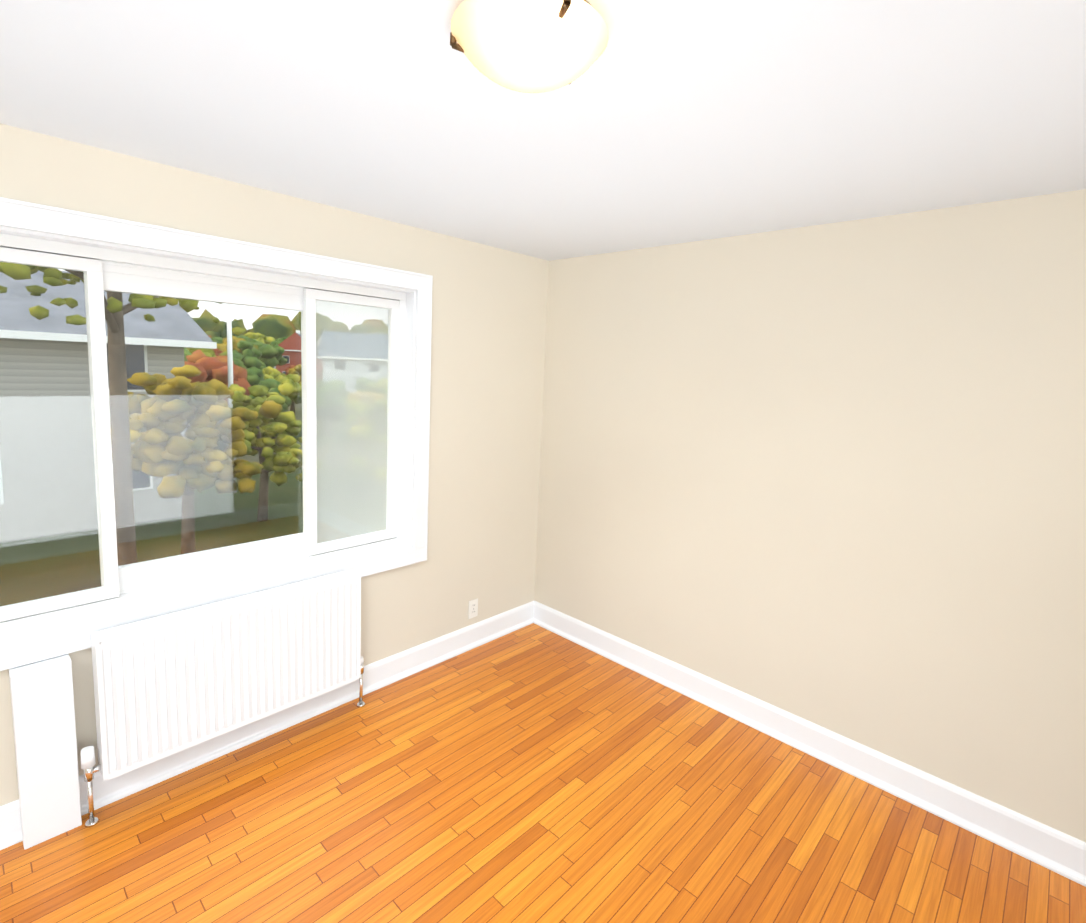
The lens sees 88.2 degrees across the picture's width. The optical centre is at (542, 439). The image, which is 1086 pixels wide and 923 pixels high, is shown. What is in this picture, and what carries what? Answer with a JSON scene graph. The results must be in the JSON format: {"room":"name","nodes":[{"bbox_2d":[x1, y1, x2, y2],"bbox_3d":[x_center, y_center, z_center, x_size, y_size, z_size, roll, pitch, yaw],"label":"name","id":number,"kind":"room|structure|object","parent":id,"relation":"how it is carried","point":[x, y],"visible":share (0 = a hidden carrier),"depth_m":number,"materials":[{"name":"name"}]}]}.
{"room":"empty bedroom","nodes":[
{"label":"empty bedroom","id":0,"kind":"room"},
{"bbox_2d":[0,123,548,805],"bbox_3d":[-1.402,0.158,2.481,0.250,2.440,4.280,9,10,43],"label":"wall","id":1,"kind":"structure","parent":0,"point":[488,347],"depth_m":3.13,"materials":[{"name":"paint"}]},
{"bbox_2d":[0,799,22,849],"bbox_3d":[-2.255,1.391,1.578,0.030,0.145,1.150,9,10,43],"label":"baseboard","id":2,"kind":"structure","parent":1,"relation":"attached to","point":[10,827],"depth_m":1.97,"materials":[{"name":"white wood"}]},
{"bbox_2d":[0,197,432,670],"bbox_3d":[-1.373,-0.041,2.388,0.182,1.560,2.010,9,10,43],"label":"window","id":3,"kind":"structure","parent":1,"relation":"in","point":[104,269],"depth_m":2.34,"materials":[{"name":"white"}]},
{"bbox_2d":[0,226,415,645],"bbox_3d":[-1.384,-0.040,2.399,0.162,1.395,1.840,9,10,43],"label":"liner","id":4,"kind":"object","parent":3,"relation":"attached to","point":[47,629],"visible":0.66,"depth_m":2.49,"materials":[{"name":"white"}]},
{"bbox_2d":[316,300,387,542],"bbox_3d":[-1.002,-0.086,2.898,0.001,1.271,0.473,9,10,43],"label":"screen","id":5,"kind":"object","parent":3,"relation":"attached to","point":[369,351],"depth_m":2.90,"materials":[{"name":"white fabric"}]},
{"bbox_2d":[79,601,533,815],"bbox_3d":[-0.903,1.272,3.004,0.030,0.145,2.472,9,10,43],"label":"baseboard","id":6,"kind":"structure","parent":1,"relation":"attached to","point":[384,672],"depth_m":2.77,"materials":[{"name":"white wood"}]},
{"bbox_2d":[468,598,477,618],"bbox_3d":[-0.433,1.054,3.481,0.009,0.114,0.070,9,10,43],"label":"electrical outlet","id":7,"kind":"object","parent":1,"relation":"attached to","point":[473,609],"visible":1,"depth_m":3.48,"materials":[{"name":"white plastic"}]},
{"bbox_2d":[0,623,1085,922],"bbox_3d":[-0.155,1.679,1.426,3.850,0.200,4.280,9,10,43],"label":"floor","id":8,"kind":"structure","parent":0,"point":[532,773],"depth_m":2.14,"materials":[{"name":"brown wood"}]},
{"bbox_2d":[9,654,81,849],"bbox_3d":[-1.774,1.107,2.001,0.083,0.646,0.158,9,10,43],"label":"panel","id":9,"kind":"object","parent":8,"relation":"on","point":[43,714],"visible":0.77,"depth_m":1.97,"materials":[{"name":"white wood"}]},
{"bbox_2d":[81,569,364,827],"bbox_3d":[-1.305,1.037,2.446,0.142,0.715,1.129,9,10,43],"label":"radiator","id":10,"kind":"object","parent":8,"relation":"on","point":[166,685],"visible":1,"depth_m":2.30,"materials":[{"name":"white metal"}]},
{"bbox_2d":[0,0,1085,260],"bbox_3d":[-0.038,-0.937,1.095,3.850,0.200,4.280,9,10,43],"label":"ceiling","id":11,"kind":"structure","parent":0,"point":[662,122],"depth_m":1.50,"materials":[{"name":"white paint"}]},
{"bbox_2d":[450,0,608,92],"bbox_3d":[-0.028,-0.788,1.155,0.322,0.105,0.325,9,10,43],"label":"ceiling lamp","id":12,"kind":"object","parent":11,"relation":"attached to","point":[532,46],"visible":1,"depth_m":1.08,"materials":[{"name":"white glass"}]},
{"bbox_2d":[534,189,1085,841],"bbox_3d":[1.288,0.249,2.720,3.350,2.440,0.250,9,10,43],"label":"wall","id":13,"kind":"structure","parent":0,"point":[830,477],"depth_m":2.46,"materials":[{"name":"paint"}]},
{"bbox_2d":[533,601,1085,886],"bbox_3d":[1.140,1.394,2.762,3.350,0.145,0.030,9,10,43],"label":"baseboard","id":14,"kind":"structure","parent":13,"relation":"attached to","point":[1052,849],"depth_m":2.52,"materials":[{"name":"white wood"}]},
{"label":"outside","id":15,"kind":"structure","parent":0,"visible":0},
{"bbox_2d":[0,402,386,606],"bbox_3d":[-101.887,-16.693,135.631,329.400,0.500,460.000,9,10,43],"label":"ground","id":16,"kind":"structure","parent":15,"point":[55,547],"depth_m":14.99,"materials":[{"name":"green plant"}]},
{"bbox_2d":[0,270,216,542],"bbox_3d":[-17.921,-1.740,14.969,11.320,7.600,13.320,9,10,43],"label":"house","id":17,"kind":"structure","parent":16,"relation":"on","point":[29,301],"depth_m":14.12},
{"bbox_2d":[0,262,245,565],"bbox_3d":[-5.431,-1.288,6.983,4.804,9.822,5.746,9,10,43],"label":"tree","id":18,"kind":"object","parent":16,"relation":"on","point":[124,475],"depth_m":7.16,"materials":[{"name":"green plant"}]},
{"bbox_2d":[184,348,191,361],"bbox_3d":[-23.101,-3.319,35.789,4.710,5.046,5.291,9,10,43],"label":"tree","id":19,"kind":"object","parent":16,"relation":"on","point":[186,351],"depth_m":34.47,"materials":[{"name":"green plant"}]},
{"bbox_2d":[110,365,281,554],"bbox_3d":[-7.404,0.690,11.921,2.887,4.494,3.328,9,10,43],"label":"tree","id":20,"kind":"object","parent":16,"relation":"on","point":[186,543],"depth_m":11.40,"materials":[{"name":"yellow plant"}]},
{"bbox_2d":[186,348,226,356],"bbox_3d":[-27.257,-5.112,45.371,4.846,5.826,5.222,9,10,43],"label":"tree","id":21,"kind":"object","parent":16,"relation":"on","point":[209,352],"depth_m":44.18,"materials":[{"name":"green plant"}]},
{"bbox_2d":[210,338,221,343],"bbox_3d":[-47.095,-11.000,80.319,4.231,6.967,4.310,9,10,43],"label":"tree","id":22,"kind":"object","parent":16,"relation":"on","point":[214,340],"depth_m":79.35,"materials":[{"name":"green plant"}]},
{"bbox_2d":[184,349,250,401],"bbox_3d":[-18.284,-2.285,29.700,4.512,4.952,4.740,9,10,43],"label":"tree","id":23,"kind":"object","parent":16,"relation":"on","point":[199,354],"depth_m":29.53,"materials":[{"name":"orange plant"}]},
{"bbox_2d":[213,348,221,355],"bbox_3d":[-31.555,-6.133,51.797,3.790,5.856,4.273,9,10,43],"label":"tree","id":24,"kind":"object","parent":16,"relation":"on","point":[217,350],"depth_m":51.62,"materials":[{"name":"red plant"}]},
{"bbox_2d":[217,344,226,351],"bbox_3d":[-38.916,-8.500,64.451,5.944,6.719,5.840,9,10,43],"label":"tree","id":25,"kind":"object","parent":16,"relation":"on","point":[220,346],"depth_m":63.59,"materials":[{"name":"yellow plant"}]},
{"bbox_2d":[226,303,236,492],"bbox_3d":[-10.601,-1.772,19.011,0.190,7.300,1.600,9,10,43],"label":"pole","id":26,"kind":"object","parent":16,"relation":"on","point":[229,348],"depth_m":18.80,"materials":[{"name":"white metal"}]},
{"bbox_2d":[222,335,257,353],"bbox_3d":[-42.083,-10.548,76.851,5.697,7.386,6.044,9,10,43],"label":"tree","id":27,"kind":"object","parent":16,"relation":"on","point":[234,342],"depth_m":75.19,"materials":[{"name":"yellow plant"}]},
{"bbox_2d":[222,353,263,385],"bbox_3d":[-22.671,-3.953,41.572,3.328,4.890,3.687,9,10,43],"label":"tree","id":28,"kind":"object","parent":16,"relation":"on","point":[251,375],"depth_m":41.69,"materials":[{"name":"green plant"}]},
{"bbox_2d":[232,340,265,369],"bbox_3d":[-37.136,-9.159,70.829,4.377,6.583,4.358,9,10,43],"label":"tree","id":29,"kind":"object","parent":16,"relation":"on","point":[252,350],"depth_m":69.67,"materials":[{"name":"green plant"}]},
{"bbox_2d":[237,335,265,344],"bbox_3d":[-59.351,-16.407,112.058,7.029,8.631,7.012,9,10,43],"label":"tree","id":30,"kind":"object","parent":16,"relation":"on","point":[244,337],"depth_m":109.69,"materials":[{"name":"green plant"}]},
{"bbox_2d":[245,332,274,344],"bbox_3d":[-70.119,-21.123,138.440,10.211,10.404,8.641,9,10,43],"label":"tree","id":31,"kind":"object","parent":16,"relation":"on","point":[259,336],"depth_m":136.24,"materials":[{"name":"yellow plant"}]},
{"bbox_2d":[246,338,287,367],"bbox_3d":[-43.314,-11.830,86.747,6.980,7.336,6.550,9,10,43],"label":"tree","id":32,"kind":"object","parent":16,"relation":"on","point":[273,349],"depth_m":85.03,"materials":[{"name":"green plant"}]},
{"bbox_2d":[249,379,291,411],"bbox_3d":[-17.569,-2.179,35.607,2.671,3.324,2.936,9,10,43],"label":"tree","id":33,"kind":"object","parent":16,"relation":"on","point":[268,385],"depth_m":35.49,"materials":[{"name":"green plant"}]},
{"bbox_2d":[264,374,283,380],"bbox_3d":[-23.479,-4.058,48.800,2.846,3.213,3.218,9,10,43],"label":"tree","id":34,"kind":"object","parent":16,"relation":"on","point":[272,377],"depth_m":48.53,"materials":[{"name":"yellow plant"}]},
{"bbox_2d":[262,366,285,378],"bbox_3d":[-31.581,-6.751,65.616,3.369,3.613,3.311,9,10,43],"label":"tree","id":35,"kind":"object","parent":16,"relation":"on","point":[269,370],"depth_m":64.70,"materials":[{"name":"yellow plant"}]},
{"bbox_2d":[227,382,322,521],"bbox_3d":[-8.124,0.395,15.786,3.379,4.053,3.020,9,10,43],"label":"tree","id":36,"kind":"object","parent":16,"relation":"on","point":[273,465],"depth_m":15.63,"materials":[{"name":"green plant"}]},
{"bbox_2d":[270,337,287,345],"bbox_3d":[-56.951,-18.030,123.678,5.745,9.148,5.990,9,10,43],"label":"tree","id":37,"kind":"object","parent":16,"relation":"on","point":[276,342],"depth_m":121.87,"materials":[{"name":"green plant"}]},
{"bbox_2d":[285,365,294,374],"bbox_3d":[-32.999,-8.112,75.298,3.683,3.755,3.499,9,10,43],"label":"tree","id":38,"kind":"object","parent":16,"relation":"on","point":[287,371],"depth_m":74.27,"materials":[{"name":"orange plant"}]},
{"bbox_2d":[192,309,387,340],"bbox_3d":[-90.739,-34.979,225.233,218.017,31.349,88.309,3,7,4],"label":"tree","id":39,"kind":"object","parent":16,"relation":"on","point":[280,323],"depth_m":188.85,"materials":[{"name":"green plant"}]},
{"bbox_2d":[279,374,301,413],"bbox_3d":[-20.380,-3.606,45.559,2.523,3.406,3.192,9,10,43],"label":"tree","id":40,"kind":"object","parent":16,"relation":"on","point":[297,388],"depth_m":45.26,"materials":[{"name":"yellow plant"}]},
{"bbox_2d":[289,364,301,382],"bbox_3d":[-29.693,-7.287,69.245,3.589,3.933,3.161,9,10,43],"label":"tree","id":41,"kind":"object","parent":16,"relation":"on","point":[297,368],"depth_m":68.28,"materials":[{"name":"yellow plant"}]},
{"bbox_2d":[276,330,322,379],"bbox_3d":[-44.040,-14.834,101.594,7.520,9.500,10.020,1,7,-15],"label":"house","id":42,"kind":"structure","parent":16,"relation":"on","point":[290,349],"depth_m":96.88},
{"bbox_2d":[316,385,346,435],"bbox_3d":[-13.445,-1.800,34.848,2.814,3.130,3.107,9,10,43],"label":"tree","id":43,"kind":"object","parent":16,"relation":"on","point":[334,403],"depth_m":34.63,"materials":[{"name":"green plant"}]},
{"bbox_2d":[316,380,348,422],"bbox_3d":[-15.971,-2.881,42.066,2.951,3.238,2.816,9,10,43],"label":"tree","id":44,"kind":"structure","parent":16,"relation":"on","point":[335,391],"depth_m":41.38,"materials":[{"name":"white"}]},
{"bbox_2d":[317,331,387,397],"bbox_3d":[-18.643,-8.057,62.240,11.020,8.200,9.020,1,7,-15],"label":"house","id":45,"kind":"structure","parent":16,"relation":"on","point":[357,372],"depth_m":58.16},
{"bbox_2d":[354,377,374,391],"bbox_3d":[-15.618,-3.952,50.614,3.132,3.247,3.236,9,10,43],"label":"tree","id":46,"kind":"object","parent":16,"relation":"on","point":[362,383],"depth_m":49.16,"materials":[{"name":"green plant"}]},
{"bbox_2d":[347,390,384,424],"bbox_3d":[-9.520,-1.153,31.058,2.727,3.148,2.407,9,10,43],"label":"tree","id":47,"kind":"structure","parent":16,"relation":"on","point":[362,397],"depth_m":30.38,"materials":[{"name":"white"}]},
{"bbox_2d":[345,400,386,482],"bbox_3d":[-3.910,0.834,14.694,2.255,3.829,2.600,9,10,43],"label":"tree","id":48,"kind":"object","parent":16,"relation":"on","point":[355,434],"depth_m":13.81,"materials":[{"name":"green plant"}]},
{"bbox_2d":[365,378,386,392],"bbox_3d":[-13.146,-3.249,45.318,2.976,3.403,2.982,9,10,43],"label":"tree","id":49,"kind":"object","parent":16,"relation":"on","point":[374,385],"depth_m":44.60,"materials":[{"name":"green plant"}]}
]}

